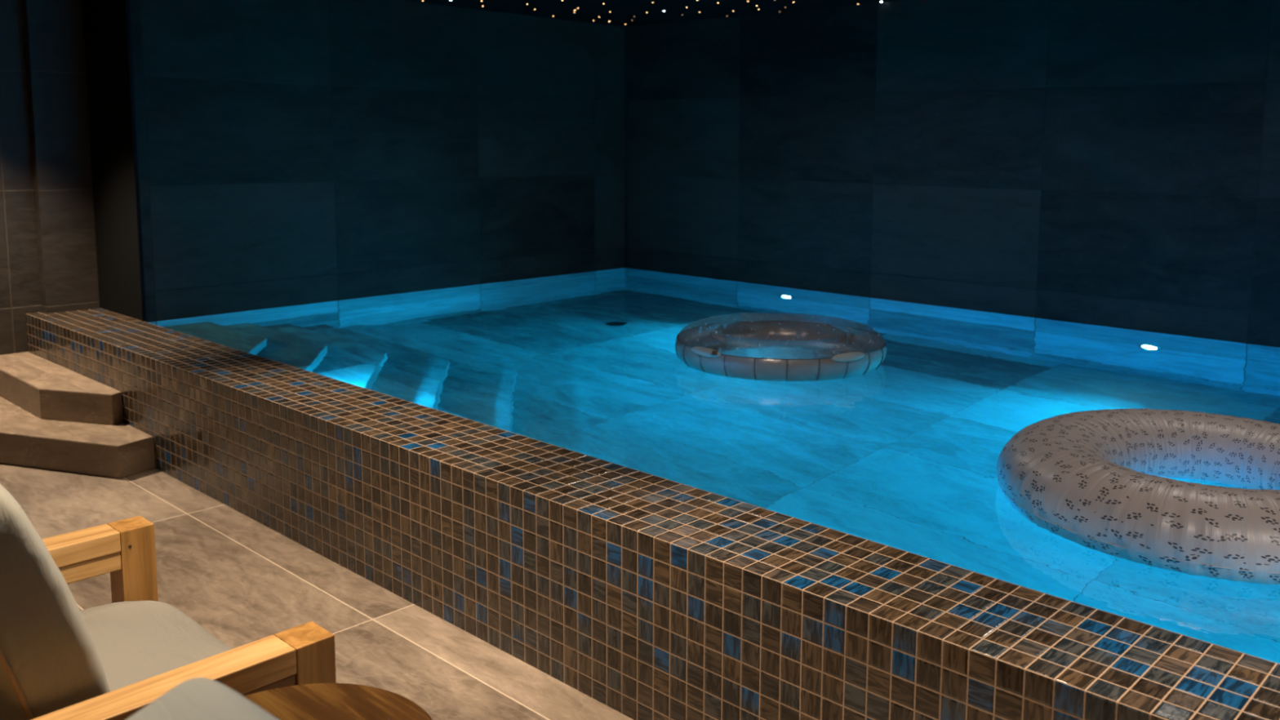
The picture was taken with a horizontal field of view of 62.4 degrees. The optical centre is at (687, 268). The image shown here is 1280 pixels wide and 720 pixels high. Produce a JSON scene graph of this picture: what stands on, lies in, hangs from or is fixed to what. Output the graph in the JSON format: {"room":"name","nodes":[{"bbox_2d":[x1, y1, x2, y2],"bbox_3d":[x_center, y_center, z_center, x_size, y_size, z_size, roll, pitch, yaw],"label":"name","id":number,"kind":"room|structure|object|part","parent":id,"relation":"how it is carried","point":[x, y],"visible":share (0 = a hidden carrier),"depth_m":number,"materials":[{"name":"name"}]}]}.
{"room":"indoor swimming pool","nodes":[
{"label":"indoor swimming pool","id":0,"kind":"room"},
{"bbox_2d":[0,0,41,355],"bbox_3d":[-5.327,-0.273,4.632,0.150,2.484,4.883,7,9,42],"label":"wall","id":1,"kind":"structure","parent":0,"point":[20,285],"depth_m":6.09,"materials":[{"name":"stone"}]},
{"bbox_2d":[21,0,99,313],"bbox_3d":[-3.689,-0.718,6.208,0.090,1.947,0.288,7,9,42],"label":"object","id":2,"kind":"structure","parent":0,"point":[53,29],"depth_m":6.18,"materials":[{"name":"stone"}]},
{"bbox_2d":[81,0,146,320],"bbox_3d":[-3.341,-0.704,6.101,0.752,1.945,0.020,7,9,42],"label":"wall","id":3,"kind":"structure","parent":0,"point":[107,33],"depth_m":6.04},
{"bbox_2d":[0,463,633,719],"bbox_3d":[-1.716,1.469,1.268,9.980,0.120,4.513,7,9,42],"label":"floor","id":4,"kind":"structure","parent":0,"point":[242,580],"depth_m":3.61,"materials":[{"name":"tile"}]},
{"bbox_2d":[0,395,155,478],"bbox_3d":[-3.398,0.824,5.397,1.869,0.155,0.603,7,9,42],"label":"stone step","id":5,"kind":"structure","parent":4,"relation":"on","point":[119,451],"depth_m":5.00,"materials":[{"name":"beige stone"}]},
{"bbox_2d":[0,351,123,425],"bbox_3d":[-3.427,0.640,5.634,1.478,0.155,0.263,7,9,42],"label":"stone step","id":6,"kind":"structure","parent":5,"relation":"on","point":[43,388],"depth_m":5.35,"materials":[{"name":"beige stone"}]},
{"bbox_2d":[0,484,336,719],"bbox_3d":[-1.367,0.811,2.057,0.970,1.005,0.940,7,9,42],"label":"lounge chair","id":7,"kind":"object","parent":4,"relation":"on","point":[59,660],"visible":0.94,"depth_m":1.94,"materials":[{"name":"brown wood"}]},
{"bbox_2d":[0,484,110,719],"bbox_3d":[-1.378,0.588,2.017,0.730,0.552,0.294,7,9,42],"label":"cushion","id":8,"kind":"object","parent":7,"relation":"on","point":[50,661],"depth_m":1.79,"materials":[{"name":"beige fabric"}]},
{"bbox_3d":[-1.692,0.702,2.342,0.090,0.050,0.780,7,9,42],"label":"armrest","id":9,"kind":"part","parent":7,"relation":"part of","materials":[{"name":"brown wood"}]},
{"bbox_3d":[-1.692,0.750,2.348,0.082,0.046,0.780,7,9,42],"label":"arm rail","id":10,"kind":"part","parent":7,"relation":"part of","materials":[{"name":"brown wood"}]},
{"bbox_3d":[-1.405,0.939,2.691,0.090,0.600,0.080,7,9,42],"label":"leg","id":11,"kind":"part","parent":7,"relation":"part of","materials":[{"name":"brown wood"}]},
{"bbox_2d":[80,600,232,691],"bbox_3d":[-1.311,0.921,2.134,0.776,0.179,0.750,7,9,42],"label":"seat cushion","id":12,"kind":"object","parent":7,"relation":"on","point":[135,642],"depth_m":2.34,"materials":[{"name":"beige fabric"}]},
{"bbox_3d":[-1.041,0.777,1.755,0.090,0.050,0.780,7,9,42],"label":"armrest","id":13,"kind":"part","parent":7,"relation":"part of","materials":[{"name":"brown wood"}]},
{"bbox_3d":[-1.042,0.825,1.760,0.082,0.046,0.780,7,9,42],"label":"arm rail","id":14,"kind":"part","parent":7,"relation":"part of","materials":[{"name":"brown wood"}]},
{"bbox_3d":[-0.754,1.015,2.103,0.090,0.600,0.080,7,9,42],"label":"leg","id":15,"kind":"part","parent":7,"relation":"part of","materials":[{"name":"brown wood"}]},
{"bbox_2d":[125,677,278,719],"bbox_3d":[-0.265,0.945,1.011,0.970,1.005,0.940,7,9,42],"label":"lounge chair","id":16,"kind":"object","parent":4,"relation":"on","point":[196,698],"visible":1,"depth_m":1.06,"materials":[{"name":"beige fabric"}]},
{"bbox_2d":[244,683,432,719],"bbox_3d":[-0.662,1.077,1.757,0.498,0.560,0.498,7,9,42],"label":"side table","id":17,"kind":"object","parent":4,"relation":"on","point":[314,701],"visible":0.85,"depth_m":1.89,"materials":[{"name":"brown wood"}]},
{"bbox_2d":[99,0,625,322],"bbox_3d":[-2.131,-0.240,7.612,0.902,3.204,3.794,7,9,42],"label":"wall","id":18,"kind":"structure","parent":0,"point":[291,153],"depth_m":6.89,"materials":[{"name":"grey tile"}]},
{"bbox_2d":[402,0,902,26],"bbox_3d":[-0.294,-1.278,2.491,10.280,0.100,8.977,7,9,42],"label":"ceiling","id":19,"kind":"structure","parent":0,"point":[622,12],"depth_m":7.28,"materials":[{"name":"black paint"}]},
{"bbox_2d":[26,308,1279,719],"bbox_3d":[-0.073,1.299,3.067,9.980,1.257,0.370,7,9,42],"label":"wall","id":20,"kind":"structure","parent":0,"point":[647,596],"depth_m":2.93,"materials":[{"name":"brown tile"}]},
{"bbox_2d":[148,268,1279,663],"bbox_3d":[1.611,0.548,4.273,9.228,0.001,3.794,7,9,42],"label":"pool water","id":21,"kind":"object","parent":20,"relation":"in","point":[903,454],"visible":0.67,"depth_m":4.45,"materials":[{"name":"blue liquid"}]},
{"bbox_2d":[675,312,887,382],"bbox_3d":[0.439,0.372,5.087,1.017,0.196,1.029,7,9,42],"label":"ring","id":22,"kind":"object","parent":21,"relation":"on","point":[690,343],"visible":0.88,"depth_m":4.88,"materials":[{"name":"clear plastic"}]},
{"bbox_3d":[0.078,0.376,4.753,0.019,0.037,0.193,-6,9,-42],"label":"handle","id":23,"kind":"part","parent":22,"relation":"part of","materials":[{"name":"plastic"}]},
{"bbox_3d":[0.714,0.391,4.673,0.193,0.037,0.019,-4,8,-32],"label":"handle","id":24,"kind":"part","parent":22,"relation":"part of","materials":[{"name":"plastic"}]},
{"bbox_2d":[996,408,1279,585],"bbox_3d":[1.496,0.636,3.062,1.153,0.248,1.152,1,7,1],"label":"ring","id":25,"kind":"object","parent":21,"relation":"on","point":[1092,479],"visible":0.96,"depth_m":2.83,"materials":[{"name":"plastic"}]},
{"bbox_2d":[624,0,1279,347],"bbox_3d":[2.663,-0.001,5.931,9.980,3.204,0.150,7,9,42],"label":"wall","id":26,"kind":"structure","parent":0,"point":[1111,163],"depth_m":6.54,"materials":[{"name":"grey tile"}]}
]}

